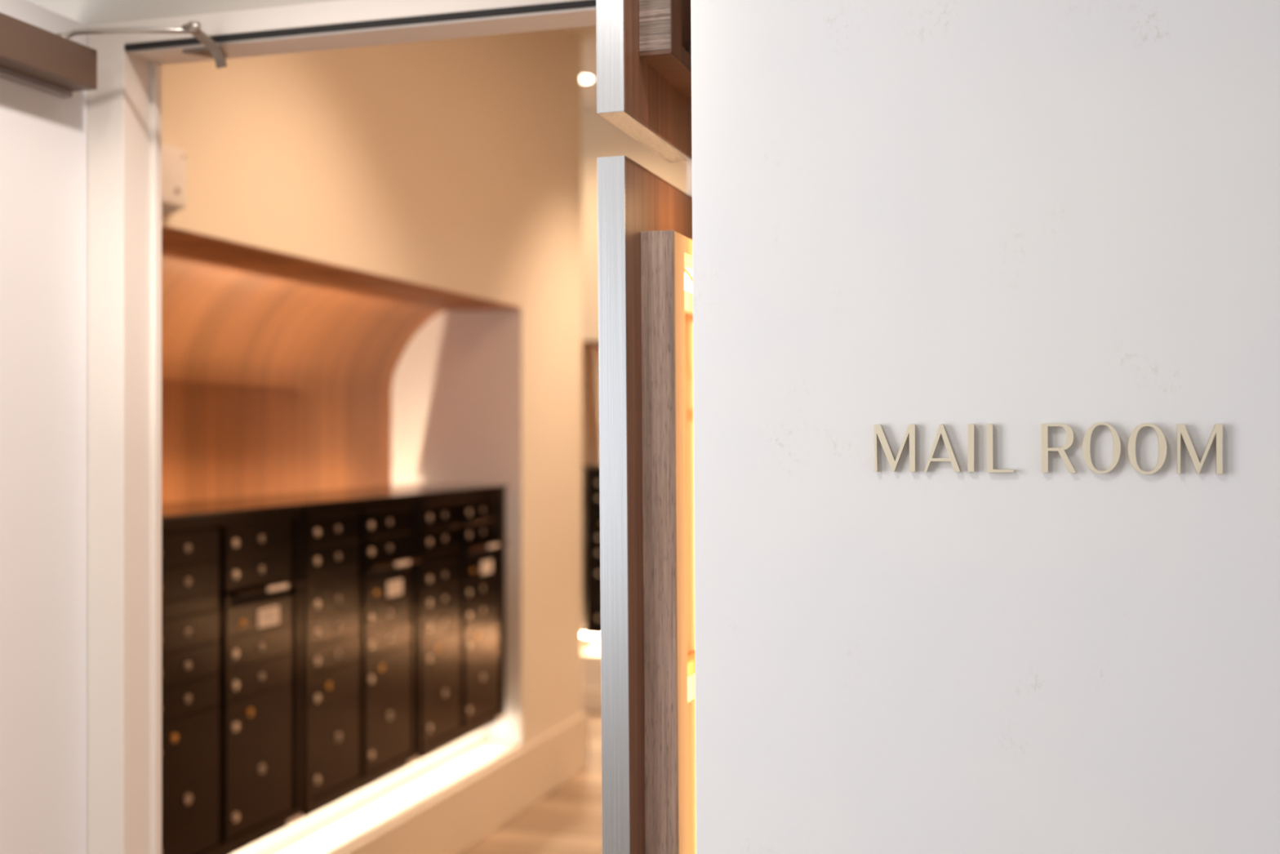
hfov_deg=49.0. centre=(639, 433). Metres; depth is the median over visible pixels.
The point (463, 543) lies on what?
mailbox
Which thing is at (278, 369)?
wood panel
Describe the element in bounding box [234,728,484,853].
plinth
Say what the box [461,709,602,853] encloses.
floor
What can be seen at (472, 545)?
hood
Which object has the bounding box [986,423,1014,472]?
sign letter
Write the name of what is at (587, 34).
ceiling
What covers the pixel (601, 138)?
wall
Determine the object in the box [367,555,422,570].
hood
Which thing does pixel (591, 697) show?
baseboard
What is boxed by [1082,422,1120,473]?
sign letter
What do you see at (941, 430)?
sign letter
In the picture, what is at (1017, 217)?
wall
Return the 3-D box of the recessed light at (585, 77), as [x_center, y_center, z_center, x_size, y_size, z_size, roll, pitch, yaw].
[-0.313,-1.944,7.682,0.124,0.013,0.124,0,0,17]
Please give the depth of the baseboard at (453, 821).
5.76 m
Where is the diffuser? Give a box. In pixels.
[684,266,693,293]
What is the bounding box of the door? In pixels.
[0,0,87,853]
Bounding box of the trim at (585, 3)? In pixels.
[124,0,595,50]
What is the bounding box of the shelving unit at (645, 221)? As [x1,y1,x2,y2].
[597,155,696,853]
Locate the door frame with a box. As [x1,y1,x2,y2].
[88,0,692,853]
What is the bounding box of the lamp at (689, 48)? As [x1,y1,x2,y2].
[687,46,691,54]
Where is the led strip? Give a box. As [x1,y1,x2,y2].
[582,633,600,636]
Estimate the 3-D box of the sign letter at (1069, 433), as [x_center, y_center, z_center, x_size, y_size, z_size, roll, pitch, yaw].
[0.413,0.014,1.386,0.033,0.048,0.008,0,0,17]
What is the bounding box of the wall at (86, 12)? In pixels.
[26,0,341,853]
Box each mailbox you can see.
[161,506,305,853]
[302,496,422,817]
[419,488,507,759]
[586,468,600,635]
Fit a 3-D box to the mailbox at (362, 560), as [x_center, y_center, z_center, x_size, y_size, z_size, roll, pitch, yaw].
[-1.159,0.740,5.005,0.478,1.005,0.844,0,0,17]
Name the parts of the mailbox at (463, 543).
parcel door, mailbox door, mailbox door, mailbox door, mailbox door, mailbox door, parcel door, outgoing mail door, mailbox door, mailbox door, mailbox door, mailbox door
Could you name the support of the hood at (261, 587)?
attached to the mailbox at (233, 584)
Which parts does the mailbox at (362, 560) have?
parcel door, mailbox door, mailbox door, mailbox door, mailbox door, mailbox door, parcel door, outgoing mail door, mailbox door, mailbox door, mailbox door, mailbox door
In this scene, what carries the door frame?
attached to the wall at (454, 165)
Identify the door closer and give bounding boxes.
[0,12,226,97]
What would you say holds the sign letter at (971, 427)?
attached to the wall at (1017, 217)
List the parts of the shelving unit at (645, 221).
frame rail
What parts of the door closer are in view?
mounting plate, arm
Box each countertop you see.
[161,484,507,520]
[582,465,599,468]
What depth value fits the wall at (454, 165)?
5.51 m
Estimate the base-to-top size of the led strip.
0.010 m
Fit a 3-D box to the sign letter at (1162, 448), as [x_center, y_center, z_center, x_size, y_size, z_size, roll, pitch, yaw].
[0.492,0.014,1.362,0.036,0.050,0.008,0,0,17]
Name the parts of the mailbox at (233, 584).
parcel door, mailbox door, mailbox door, mailbox door, mailbox door, mailbox door, parcel door, outgoing mail door, mailbox door, mailbox door, mailbox door, mailbox door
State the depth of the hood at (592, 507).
8.43 m
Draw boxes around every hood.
[229,577,305,597]
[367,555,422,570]
[466,539,507,551]
[590,505,599,509]
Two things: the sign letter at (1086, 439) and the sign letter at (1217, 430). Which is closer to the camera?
the sign letter at (1217, 430)
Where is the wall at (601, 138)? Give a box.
[582,106,686,688]
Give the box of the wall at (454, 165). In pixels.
[161,28,582,853]
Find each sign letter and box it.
[873,424,915,471]
[924,423,960,471]
[967,423,974,471]
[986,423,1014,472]
[1041,423,1075,472]
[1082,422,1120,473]
[1127,422,1167,474]
[1176,423,1222,474]
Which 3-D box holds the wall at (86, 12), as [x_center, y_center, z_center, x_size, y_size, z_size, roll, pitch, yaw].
[0.081,-0.150,1.963,7.400,3.600,0.080,0,0,17]
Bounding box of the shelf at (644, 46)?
[595,0,691,162]
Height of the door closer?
0.099 m
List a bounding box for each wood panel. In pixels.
[161,225,520,502]
[582,340,598,351]
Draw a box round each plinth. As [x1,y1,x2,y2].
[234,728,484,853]
[591,636,600,650]
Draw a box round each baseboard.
[337,711,588,853]
[582,687,601,711]
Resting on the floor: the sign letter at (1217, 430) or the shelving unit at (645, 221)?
the shelving unit at (645, 221)
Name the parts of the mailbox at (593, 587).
outgoing mail door, mailbox door, mailbox door, mailbox door, mailbox door, parcel door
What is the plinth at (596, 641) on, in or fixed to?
on the wall at (601, 138)
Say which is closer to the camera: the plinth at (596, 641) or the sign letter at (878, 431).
the sign letter at (878, 431)
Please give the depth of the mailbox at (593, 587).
8.45 m
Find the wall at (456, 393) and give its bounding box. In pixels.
[391,307,521,743]
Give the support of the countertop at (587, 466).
on the mailbox at (593, 587)
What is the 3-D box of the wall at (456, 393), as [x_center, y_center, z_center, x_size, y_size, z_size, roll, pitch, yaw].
[-0.829,0.405,6.290,0.643,1.923,0.004,0,0,17]
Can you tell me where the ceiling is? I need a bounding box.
[568,26,596,108]
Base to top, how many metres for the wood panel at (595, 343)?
1.159 m
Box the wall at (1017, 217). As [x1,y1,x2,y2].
[690,0,1279,853]
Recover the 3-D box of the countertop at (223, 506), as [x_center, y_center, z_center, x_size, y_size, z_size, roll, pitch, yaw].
[-1.188,0.231,4.998,0.468,0.012,2.615,0,0,17]
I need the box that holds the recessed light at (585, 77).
[582,74,594,81]
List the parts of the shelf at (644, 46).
frame rail, frame rail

